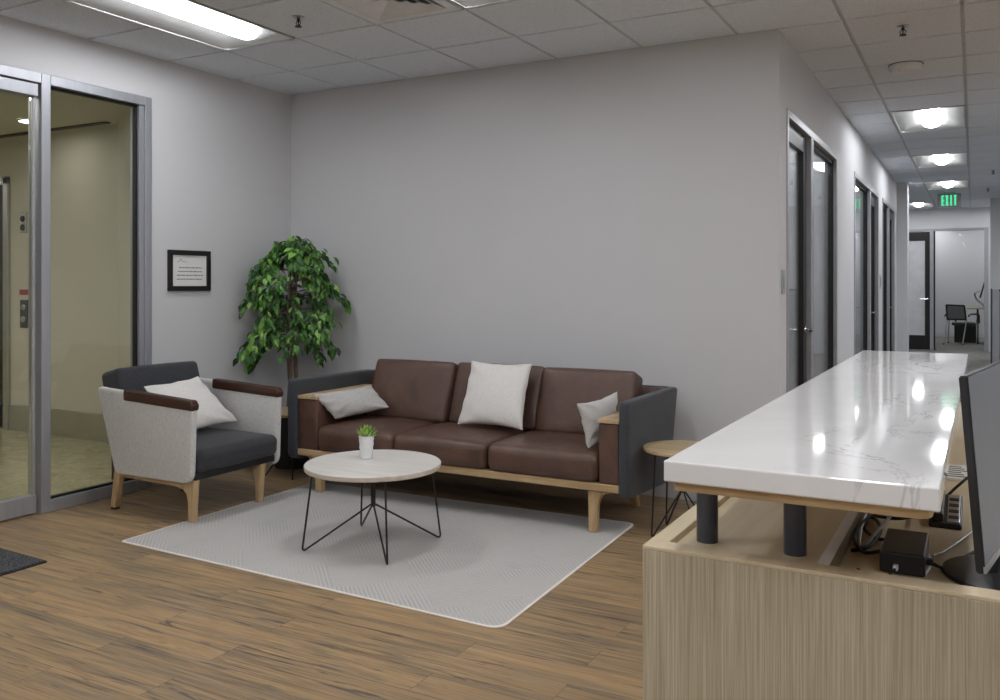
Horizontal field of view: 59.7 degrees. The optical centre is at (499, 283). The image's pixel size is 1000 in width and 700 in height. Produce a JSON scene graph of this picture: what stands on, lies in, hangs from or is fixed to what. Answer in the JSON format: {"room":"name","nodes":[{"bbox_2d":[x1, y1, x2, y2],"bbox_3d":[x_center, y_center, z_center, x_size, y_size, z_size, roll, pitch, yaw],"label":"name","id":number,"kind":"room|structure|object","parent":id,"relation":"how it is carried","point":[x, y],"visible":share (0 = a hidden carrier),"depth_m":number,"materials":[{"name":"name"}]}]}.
{"room":"lobby","nodes":[
{"label":"lobby","id":0,"kind":"room"},
{"bbox_2d":[0,90,126,138],"bbox_3d":[-7.240,-1.420,5.526,8.000,0.100,9.200,0,0,29],"label":"ceiling","id":1,"kind":"structure","parent":0,"point":[66,109],"depth_m":6.94,"materials":[{"name":"paint"}]},
{"bbox_2d":[16,118,27,123],"bbox_3d":[-3.930,-1.361,7.324,0.240,0.015,0.240,0,0,29],"label":"recessed light","id":2,"kind":"object","parent":1,"relation":"in","point":[21,120],"visible":0.43,"depth_m":7.27,"materials":[{"name":"white glass"}]},
{"bbox_2d":[0,106,129,413],"bbox_3d":[-7.523,-0.150,5.111,8.100,3.040,8.400,0,0,29],"label":"wall","id":3,"kind":"structure","parent":0,"point":[90,166],"depth_m":7.70,"materials":[{"name":"paint"}]},
{"bbox_2d":[0,177,9,429],"bbox_3d":[-5.164,0.185,8.478,1.270,2.370,0.030,0,0,29],"label":"elevator","id":4,"kind":"object","parent":3,"relation":"attached to","point":[4,181],"visible":1,"depth_m":8.18,"materials":[{"name":"metal"}]},
{"bbox_2d":[20,212,26,232],"bbox_3d":[-4.420,-0.565,8.078,0.090,0.190,0.024,0,0,29],"label":"indicator","id":5,"kind":"object","parent":3,"relation":"attached to","point":[23,215],"visible":1,"depth_m":8.07,"materials":[{"name":"metal"}]},
{"bbox_2d":[19,289,27,294],"bbox_3d":[-4.408,0.080,8.080,0.140,0.050,0.008,0,0,29],"label":"fire sign","id":6,"kind":"object","parent":3,"relation":"attached to","point":[21,292],"visible":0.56,"depth_m":8.08,"materials":[{"name":"red plastic"}]},
{"bbox_2d":[20,300,27,327],"bbox_3d":[-4.412,0.280,8.073,0.110,0.260,0.024,0,0,29],"label":"panel","id":7,"kind":"object","parent":3,"relation":"attached to","point":[23,303],"visible":0.96,"depth_m":8.06,"materials":[{"name":"grey metal"}]},
{"bbox_2d":[0,404,108,442],"bbox_3d":[-6.157,1.252,9.028,6.560,0.235,0.012,0,0,29],"label":"baseboard","id":8,"kind":"structure","parent":3,"relation":"attached to","point":[71,424],"depth_m":7.76,"materials":[{"name":"rubber"}]},
{"bbox_2d":[0,121,110,137],"bbox_3d":[-6.202,-1.363,8.945,6.560,0.011,0.060,0,0,29],"label":"trim","id":9,"kind":"structure","parent":3,"relation":"attached to","point":[103,122],"depth_m":7.62,"materials":[{"name":"beige paint"}]},
{"bbox_2d":[0,15,290,406],"bbox_3d":[-3.782,-0.231,3.386,0.120,3.202,8.740,0,0,29],"label":"wall","id":10,"kind":"structure","parent":0,"point":[221,146],"depth_m":6.29,"materials":[{"name":"paint"}]},
{"bbox_2d":[0,64,40,520],"bbox_3d":[-3.235,0.060,4.347,0.105,2.620,1.952,0,0,29],"label":"door","id":11,"kind":"structure","parent":10,"relation":"in","point":[13,80],"depth_m":5.16,"materials":[{"name":"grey metal"}]},
{"bbox_2d":[35,73,151,513],"bbox_3d":[-2.579,0.060,5.553,0.105,2.620,0.793,0,0,29],"label":"window","id":12,"kind":"structure","parent":10,"relation":"in","point":[140,106],"depth_m":5.38,"materials":[{"name":"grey metal"}]},
{"bbox_2d":[167,250,210,290],"bbox_3d":[-2.193,-0.091,6.163,0.021,0.285,0.375,0,0,29],"label":"framed notice","id":13,"kind":"object","parent":10,"relation":"attached to","point":[187,270],"visible":1,"depth_m":6.16,"materials":[{"name":"black wood"}]},
{"bbox_2d":[0,337,990,699],"bbox_3d":[1.575,1.420,12.118,17.200,0.100,29.200,0,0,29],"label":"floor","id":14,"kind":"structure","parent":0,"point":[105,617],"depth_m":3.55,"materials":[{"name":"wood"}]},
{"bbox_2d":[0,548,46,575],"bbox_3d":[-2.809,1.365,3.964,0.720,0.011,1.184,0,0,29],"label":"door mat","id":15,"kind":"object","parent":14,"relation":"on","point":[10,561],"visible":1,"depth_m":4.26,"materials":[{"name":"black rubber"}]},
{"bbox_2d":[111,455,125,478],"bbox_3d":[-2.624,1.265,6.126,0.140,0.210,0.140,0,0,29],"label":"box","id":16,"kind":"object","parent":14,"relation":"on","point":[112,464],"visible":0.11,"depth_m":6.09,"materials":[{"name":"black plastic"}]},
{"bbox_2d":[98,361,282,522],"bbox_3d":[-1.927,0.942,5.439,0.884,0.856,0.744,0,0,29],"label":"armchair","id":17,"kind":"object","parent":14,"relation":"on","point":[153,437],"visible":0.98,"depth_m":5.21,"materials":[{"name":"grey fabric"}]},
{"bbox_2d":[102,361,208,427],"bbox_3d":[-2.193,0.760,5.581,0.282,0.491,0.636,0,0,29],"label":"cushion","id":18,"kind":"object","parent":17,"relation":"on","point":[134,377],"depth_m":5.47,"materials":[{"name":"grey fabric"}]},
{"bbox_2d":[144,376,236,429],"bbox_3d":[-1.931,0.758,5.464,0.245,0.318,0.541,0,0,29],"label":"throw pillow","id":19,"kind":"object","parent":17,"relation":"on","point":[211,411],"visible":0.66,"depth_m":5.46,"materials":[{"name":"white fabric"}]},
{"bbox_2d":[195,428,276,471],"bbox_3d":[-1.840,1.018,5.392,0.686,0.160,0.642,0,0,29],"label":"seat cushion","id":20,"kind":"object","parent":17,"relation":"on","point":[216,449],"depth_m":5.28,"materials":[{"name":"grey fabric"}]},
{"bbox_2d":[265,407,308,479],"bbox_3d":[-1.488,1.136,6.237,0.444,0.456,0.444,0,0,29],"label":"side table","id":21,"kind":"object","parent":14,"relation":"on","point":[284,410],"visible":0.25,"depth_m":6.19,"materials":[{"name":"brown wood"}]},
{"bbox_2d":[233,235,351,469],"bbox_3d":[-1.546,0.503,6.506,0.789,1.734,0.846,0,0,35],"label":"ficus tree","id":22,"kind":"object","parent":14,"relation":"on","point":[295,254],"visible":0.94,"depth_m":6.43,"materials":[{"name":"green plant"}]},
{"bbox_2d":[122,483,632,627],"bbox_3d":[-0.621,1.367,4.751,2.343,0.006,1.709,0,0,29],"label":"area rug","id":23,"kind":"object","parent":14,"relation":"on","point":[488,565],"visible":0.91,"depth_m":4.51,"materials":[{"name":"grey carpet"}]},
{"bbox_2d":[302,449,440,564],"bbox_3d":[-0.662,1.147,4.554,0.708,0.428,0.708,0,0,29],"label":"coffee table","id":24,"kind":"object","parent":23,"relation":"on","point":[385,465],"visible":0.97,"depth_m":4.47,"materials":[{"name":"white wood"}]},
{"bbox_2d":[356,424,376,458],"bbox_3d":[-0.710,0.841,4.654,0.134,0.184,0.125,0,0,29],"label":"potted succulent","id":25,"kind":"object","parent":24,"relation":"on","point":[366,436],"visible":1,"depth_m":4.63,"materials":[{"name":"white ceramic"}]},
{"bbox_2d":[359,435,373,458],"bbox_3d":[-0.713,0.872,4.657,0.082,0.122,0.082,0,0,29],"label":"pot","id":26,"kind":"object","parent":25,"relation":"attached to","point":[366,442],"depth_m":4.63,"materials":[{"name":"white ceramic"}]},
{"bbox_2d":[288,359,676,532],"bbox_3d":[-0.153,0.949,5.593,2.382,0.842,0.916,0,0,29],"label":"sofa","id":27,"kind":"object","parent":14,"relation":"on","point":[424,399],"visible":0.89,"depth_m":5.34,"materials":[{"name":"brown leather"}]},
{"bbox_2d":[313,385,388,418],"bbox_3d":[-1.020,0.795,5.839,0.524,0.192,0.184,0,0,-32],"label":"lumbar pillow","id":28,"kind":"object","parent":27,"relation":"on","point":[344,403],"visible":1,"depth_m":5.79,"materials":[{"name":"grey fabric"}]},
{"bbox_2d":[318,416,433,452],"bbox_3d":[-0.783,1.006,5.784,0.602,0.203,0.649,0,0,29],"label":"seat cushion","id":29,"kind":"object","parent":27,"relation":"on","point":[334,435],"depth_m":5.60,"materials":[{"name":"brown leather"}]},
{"bbox_2d":[367,359,457,423],"bbox_3d":[-0.588,0.749,6.030,0.652,0.440,0.286,0,0,29],"label":"cushion","id":30,"kind":"object","parent":27,"relation":"on","point":[418,390],"depth_m":5.92,"materials":[{"name":"brown leather"}]},
{"bbox_2d":[394,422,526,468],"bbox_3d":[-0.227,1.006,5.482,0.659,0.200,0.647,0,0,29],"label":"seat cushion","id":31,"kind":"object","parent":27,"relation":"on","point":[457,446],"depth_m":5.24,"materials":[{"name":"brown leather"}]},
{"bbox_2d":[458,361,531,429],"bbox_3d":[-0.023,0.698,5.504,0.475,0.389,0.240,0,0,29],"label":"throw pillow","id":32,"kind":"object","parent":27,"relation":"on","point":[495,394],"visible":1,"depth_m":5.44,"materials":[{"name":"white fabric"}]},
{"bbox_2d":[449,362,544,430],"bbox_3d":[0.003,0.748,5.749,0.657,0.440,0.286,0,0,29],"label":"cushion","id":33,"kind":"object","parent":27,"relation":"on","point":[459,374],"depth_m":5.62,"materials":[{"name":"brown leather"}]},
{"bbox_2d":[488,430,598,481],"bbox_3d":[0.368,1.006,5.159,0.692,0.202,0.648,0,0,29],"label":"seat cushion","id":34,"kind":"object","parent":27,"relation":"on","point":[523,455],"depth_m":4.93,"materials":[{"name":"brown leather"}]},
{"bbox_2d":[535,367,642,433],"bbox_3d":[0.550,0.748,5.412,0.632,0.440,0.286,0,0,29],"label":"cushion","id":35,"kind":"object","parent":27,"relation":"on","point":[559,392],"depth_m":5.37,"materials":[{"name":"brown leather"}]},
{"bbox_2d":[577,392,617,447],"bbox_3d":[0.565,0.765,4.920,0.316,0.286,0.105,0,0,-44],"label":"lumbar pillow","id":36,"kind":"object","parent":27,"relation":"on","point":[590,412],"visible":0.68,"depth_m":4.84,"materials":[{"name":"grey fabric"}]},
{"bbox_2d":[643,440,698,536],"bbox_3d":[0.994,1.127,4.746,0.428,0.474,0.428,0,0,29],"label":"side table","id":37,"kind":"object","parent":14,"relation":"on","point":[666,448],"visible":0.52,"depth_m":4.73,"materials":[{"name":"brown wood"}]},
{"bbox_2d":[643,405,999,699],"bbox_3d":[1.622,0.904,2.169,1.736,0.931,2.573,0,0,29],"label":"reception desk","id":38,"kind":"object","parent":14,"relation":"on","point":[736,617],"visible":0.59,"depth_m":1.37,"materials":[{"name":"laminate"}]},
{"bbox_2d":[664,350,968,556],"bbox_3d":[1.063,0.365,2.427,0.392,0.171,2.610,0,0,29],"label":"countertop","id":39,"kind":"structure","parent":38,"relation":"on","point":[873,432],"depth_m":1.50,"materials":[{"name":"white stone"}]},
{"bbox_2d":[851,515,882,554],"bbox_3d":[0.696,0.468,1.630,0.057,0.019,0.236,0,0,29],"label":"cable","id":40,"kind":"object","parent":38,"relation":"on","point":[858,548],"visible":0.94,"depth_m":1.58,"materials":[{"name":"black rubber"}]},
{"bbox_2d":[857,513,891,546],"bbox_3d":[0.789,0.460,1.780,0.079,0.033,0.520,0,0,29],"label":"cable","id":41,"kind":"object","parent":38,"relation":"on","point":[888,518],"visible":0.49,"depth_m":1.62,"materials":[{"name":"grey plastic"}]},
{"bbox_2d":[863,513,912,540],"bbox_3d":[0.757,0.466,1.698,0.096,0.026,0.262,0,0,29],"label":"cable","id":42,"kind":"object","parent":38,"relation":"on","point":[867,532],"visible":0.51,"depth_m":1.70,"materials":[{"name":"black rubber"}]},
{"bbox_2d":[880,528,933,576],"bbox_3d":[0.695,0.459,1.483,0.079,0.036,0.171,0,0,29],"label":"box","id":43,"kind":"object","parent":38,"relation":"on","point":[906,551],"visible":1,"depth_m":1.44,"materials":[{"name":"black plastic"}]},
{"bbox_2d":[925,555,931,575],"bbox_3d":[0.734,0.470,1.527,0.045,0.016,0.225,0,0,11],"label":"cable","id":44,"kind":"object","parent":38,"relation":"on","point":[929,567],"visible":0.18,"depth_m":1.45,"materials":[{"name":"white plastic"}]},
{"bbox_2d":[929,490,962,529],"bbox_3d":[0.901,0.453,1.761,0.058,0.048,0.145,0,0,29],"label":"desk phone","id":45,"kind":"object","parent":38,"relation":"on","point":[950,516],"visible":0.79,"depth_m":1.72,"materials":[{"name":"black plastic"}]},
{"bbox_2d":[932,530,971,556],"bbox_3d":[0.904,0.475,1.672,0.014,0.004,0.419,0,0,45],"label":"cable","id":46,"kind":"object","parent":38,"relation":"on","point":[970,532],"visible":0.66,"depth_m":1.58,"materials":[{"name":"white plastic"}]},
{"bbox_2d":[933,550,973,568],"bbox_3d":[0.809,0.467,1.511,0.244,0.020,0.020,0,0,-35],"label":"cable","id":47,"kind":"object","parent":38,"relation":"on","point":[938,566],"visible":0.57,"depth_m":1.45,"materials":[{"name":"black rubber"}]},
{"bbox_2d":[946,464,967,481],"bbox_3d":[1.145,0.474,2.188,0.102,0.006,0.186,0,0,29],"label":"paper stack","id":48,"kind":"object","parent":38,"relation":"on","point":[955,472],"visible":0.5,"depth_m":2.17,"materials":[{"name":"white paper"}]},
{"bbox_2d":[947,466,966,477],"bbox_3d":[1.143,0.471,2.187,0.050,0.001,0.135,0,0,29],"label":"print","id":49,"kind":"object","parent":48,"relation":"on","point":[953,471],"depth_m":2.18,"materials":[{"name":"white paper"}]},
{"bbox_2d":[947,477,967,494],"bbox_3d":[1.075,0.449,1.962,0.149,0.054,0.035,0,0,-17],"label":"cable","id":50,"kind":"object","parent":38,"relation":"on","point":[959,484],"visible":0.44,"depth_m":1.93,"materials":[{"name":"black rubber"}]},
{"bbox_2d":[941,360,999,590],"bbox_3d":[0.869,0.308,1.474,0.216,0.338,0.468,0,0,29],"label":"monitor","id":51,"kind":"object","parent":38,"relation":"on","point":[979,388],"visible":0.96,"depth_m":1.36,"materials":[{"name":"black plastic"}]},
{"bbox_2d":[942,304,979,344],"bbox_3d":[10.453,0.918,19.756,0.750,0.904,0.660,0,0,29],"label":"office chair","id":52,"kind":"object","parent":14,"relation":"on","point":[953,312],"visible":1,"depth_m":19.61,"materials":[{"name":"black plastic"}]},
{"bbox_2d":[954,325,975,342],"bbox_3d":[10.873,1.150,20.382,0.450,0.440,0.300,0,0,29],"label":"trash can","id":53,"kind":"object","parent":14,"relation":"on","point":[970,333],"visible":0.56,"depth_m":20.25,"materials":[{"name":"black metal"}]},
{"bbox_2d":[967,307,983,343],"bbox_3d":[11.585,0.960,19.796,1.740,0.820,0.750,0,0,29],"label":"office desk","id":54,"kind":"object","parent":14,"relation":"on","point":[967,307],"visible":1,"depth_m":19.82,"materials":[{"name":"brown wood"}]},
{"bbox_2d":[973,283,983,307],"bbox_3d":[11.109,0.260,20.140,0.305,0.580,0.500,0,0,29],"label":"desk lamp","id":55,"kind":"object","parent":54,"relation":"on","point":[974,294],"visible":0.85,"depth_m":20.04,"materials":[{"name":"black metal"}]},
{"bbox_2d":[991,289,999,362],"bbox_3d":[8.239,0.723,12.629,1.978,1.295,0.060,0,0,29],"label":"panel","id":56,"kind":"object","parent":14,"relation":"on","point":[995,293],"visible":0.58,"depth_m":13.04,"materials":[{"name":"grey metal"}]},
{"bbox_2d":[0,0,999,209],"bbox_3d":[5.113,-1.536,10.146,9.078,0.008,29.065,0,0,29],"label":"ceiling","id":57,"kind":"structure","parent":0,"point":[815,29],"depth_m":5.61,"materials":[{"name":"tile"}]},
{"bbox_2d":[292,15,304,27],"bbox_3d":[-1.159,-1.503,5.011,0.072,0.058,0.072,0,0,29],"label":"sprinkler","id":58,"kind":"object","parent":57,"relation":"attached to","point":[298,18],"visible":1,"depth_m":5.00,"materials":[{"name":"metal"}]},
{"bbox_2d":[0,0,970,208],"bbox_3d":[5.122,-1.555,10.134,9.127,0.030,29.101,0,0,29],"label":"grid","id":59,"kind":"object","parent":57,"relation":"attached to","point":[962,13],"visible":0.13,"depth_m":5.67,"materials":[{"name":"metal"}]},
{"bbox_2d":[64,0,294,50],"bbox_3d":[-1.829,-1.573,5.058,0.590,0.089,1.209,0,0,29],"label":"light","id":60,"kind":"object","parent":59,"relation":"attached to","point":[192,20],"visible":1,"depth_m":5.18,"materials":[{"name":"white plastic"}]},
{"bbox_2d":[321,0,461,23],"bbox_3d":[-0.610,-1.569,4.745,0.586,0.086,0.586,0,0,29],"label":"air vent","id":61,"kind":"object","parent":59,"relation":"attached to","point":[374,11],"visible":1,"depth_m":4.86,"materials":[{"name":"white plastic"}]},
{"bbox_2d":[450,0,514,8],"bbox_3d":[-0.221,-1.573,4.184,0.590,0.089,1.209,0,0,29],"label":"light","id":62,"kind":"object","parent":59,"relation":"attached to","point":[466,4],"visible":1,"depth_m":4.78,"materials":[{"name":"white plastic"}]},
{"bbox_2d":[454,0,505,6],"bbox_3d":[-0.221,-1.575,4.184,0.582,0.085,1.201,0,0,29],"label":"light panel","id":63,"kind":"object","parent":62,"relation":"on","point":[463,3],"depth_m":4.78,"materials":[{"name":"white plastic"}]},
{"bbox_2d":[909,202,934,207],"bbox_3d":[8.183,-1.573,17.099,0.590,0.089,1.209,0,0,29],"label":"light","id":64,"kind":"object","parent":59,"relation":"attached to","point":[925,204],"visible":0.59,"depth_m":17.45,"materials":[{"name":"white plastic"}]},
{"bbox_2d":[890,105,965,132],"bbox_3d":[4.026,-1.573,8.170,0.590,0.089,1.209,0,0,29],"label":"light","id":65,"kind":"object","parent":59,"relation":"attached to","point":[949,117],"visible":0.81,"depth_m":8.29,"materials":[{"name":"white plastic"}]},
{"bbox_2d":[912,152,967,167],"bbox_3d":[5.493,-1.573,10.869,0.590,0.089,1.209,0,0,29],"label":"light","id":66,"kind":"object","parent":59,"relation":"attached to","point":[951,159],"visible":0.83,"depth_m":11.07,"materials":[{"name":"white plastic"}]},
{"bbox_2d":[924,180,968,189],"bbox_3d":[6.959,-1.573,13.569,0.590,0.089,1.209,0,0,29],"label":"light","id":67,"kind":"object","parent":59,"relation":"attached to","point":[957,184],"visible":0.76,"depth_m":13.82,"materials":[{"name":"white plastic"}]},
{"bbox_2d":[896,24,908,36],"bbox_3d":[2.396,-1.503,5.185,0.072,0.058,0.072,0,0,29],"label":"sprinkler","id":68,"kind":"object","parent":57,"relation":"attached to","point":[902,27],"visible":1,"depth_m":5.18,"materials":[{"name":"metal"}]},
{"bbox_2d":[888,61,923,74],"bbox_3d":[2.840,-1.502,6.104,0.226,0.059,0.226,0,0,29],"label":"smoke detector","id":69,"kind":"object","parent":57,"relation":"attached to","point":[904,67],"visible":1,"depth_m":6.04,"materials":[{"name":"white plastic"}]},
{"bbox_2d":[938,192,960,206],"bbox_3d":[7.520,-1.409,14.598,0.350,0.247,0.055,0,0,29],"label":"exit sign","id":70,"kind":"object","parent":57,"relation":"hanging from","point":[948,199],"visible":1,"depth_m":14.58,"materials":[{"name":"green plastic"}]},
{"bbox_2d":[291,29,782,440],"bbox_3d":[0.019,-0.231,6.226,3.850,3.202,0.120,0,0,29],"label":"wall","id":71,"kind":"structure","parent":0,"point":[622,210],"depth_m":5.91,"materials":[{"name":"paint"}]},
{"bbox_2d":[640,482,696,500],"bbox_3d":[-0.007,1.317,6.165,3.838,0.105,0.012,0,0,29],"label":"baseboard","id":72,"kind":"structure","parent":71,"relation":"attached to","point":[660,491],"depth_m":5.57,"materials":[{"name":"paint"}]},
{"bbox_2d":[783,35,896,394],"bbox_3d":[3.840,-0.231,9.351,0.120,3.202,9.020,0,0,29],"label":"wall","id":73,"kind":"structure","parent":0,"point":[804,95],"depth_m":7.73,"materials":[{"name":"paint"}]},
{"bbox_2d":[781,270,784,293],"bbox_3d":[1.740,-0.010,5.348,0.013,0.150,0.100,0,0,29],"label":"light switch","id":74,"kind":"object","parent":73,"relation":"attached to","point":[782,271],"visible":1,"depth_m":5.32,"materials":[{"name":"grey plastic"}]},
{"bbox_2d":[786,108,837,392],"bbox_3d":[2.309,0.135,6.473,0.139,2.470,2.280,0,0,29],"label":"door","id":75,"kind":"structure","parent":73,"relation":"in","point":[801,140],"depth_m":6.17,"materials":[{"name":"grey metal"}]},
{"bbox_2d":[814,145,832,376],"bbox_3d":[2.526,0.160,6.901,0.048,2.420,1.220,0,0,29],"label":"window","id":76,"kind":"structure","parent":75,"relation":"attached to","point":[823,165],"depth_m":7.11,"materials":[{"name":"black glass"}]},
{"bbox_2d":[854,171,878,354],"bbox_3d":[4.021,0.135,9.623,0.139,2.470,2.450,0,0,29],"label":"door","id":77,"kind":"structure","parent":73,"relation":"in","point":[872,195],"depth_m":10.50,"materials":[{"name":"grey metal"}]},
{"bbox_2d":[855,180,866,354],"bbox_3d":[3.780,0.160,9.208,0.048,2.420,1.390,0,0,29],"label":"window","id":78,"kind":"structure","parent":77,"relation":"attached to","point":[860,192],"depth_m":9.49,"materials":[{"name":"black glass"}]},
{"bbox_2d":[882,198,894,350],"bbox_3d":[5.326,0.135,12.026,0.139,2.470,1.940,0,0,29],"label":"door","id":79,"kind":"structure","parent":73,"relation":"in","point":[890,210],"depth_m":12.73,"materials":[{"name":"grey metal"}]},
{"bbox_2d":[883,205,886,350],"bbox_3d":[5.085,0.160,11.611,0.048,2.420,0.880,0,0,29],"label":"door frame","id":80,"kind":"structure","parent":79,"relation":"attached to","point":[884,207],"depth_m":11.98,"materials":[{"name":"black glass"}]},
{"bbox_2d":[897,183,908,351],"bbox_3d":[6.145,-0.231,13.454,0.275,3.202,0.390,0,0,29],"label":"trim","id":81,"kind":"structure","parent":73,"relation":"attached to","point":[902,188],"depth_m":13.26,"materials":[{"name":"paint"}]},
{"bbox_2d":[909,207,989,351],"bbox_3d":[9.663,-0.231,17.579,8.200,3.202,0.120,0,0,29],"label":"wall","id":82,"kind":"structure","parent":0,"point":[970,217],"depth_m":17.75,"materials":[{"name":"paint"}]},
{"bbox_2d":[909,227,988,351],"bbox_3d":[8.972,0.120,17.938,1.882,2.500,0.171,0,0,29],"label":"door","id":83,"kind":"structure","parent":82,"relation":"in","point":[921,241],"depth_m":18.03,"materials":[{"name":"grey metal"}]},
{"bbox_2d":[934,231,934,349],"bbox_3d":[9.332,0.145,17.739,0.915,2.450,0.045,0,0,29],"label":"window","id":84,"kind":"structure","parent":83,"relation":"attached to","point":[934,231],"depth_m":17.93,"materials":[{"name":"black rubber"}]},
{"bbox_2d":[928,230,983,333],"bbox_3d":[11.280,-0.231,19.717,7.400,3.202,5.180,0,0,29],"label":"wall","id":85,"kind":"structure","parent":0,"point":[959,255],"depth_m":22.31,"materials":[{"name":"paint"}]},
{"bbox_2d":[935,332,983,337],"bbox_3d":[12.509,1.317,21.876,7.300,0.105,0.012,0,0,29],"label":"baseboard","id":86,"kind":"structure","parent":85,"relation":"attached to","point":[936,334],"depth_m":22.42,"materials":[{"name":"paint"}]},
{"bbox_2d":[990,198,999,359],"bbox_3d":[10.557,-0.231,14.761,3.938,3.202,0.120,0,0,29],"label":"wall","id":87,"kind":"structure","parent":0,"point":[994,202],"depth_m":15.62,"materials":[{"name":"paint"}]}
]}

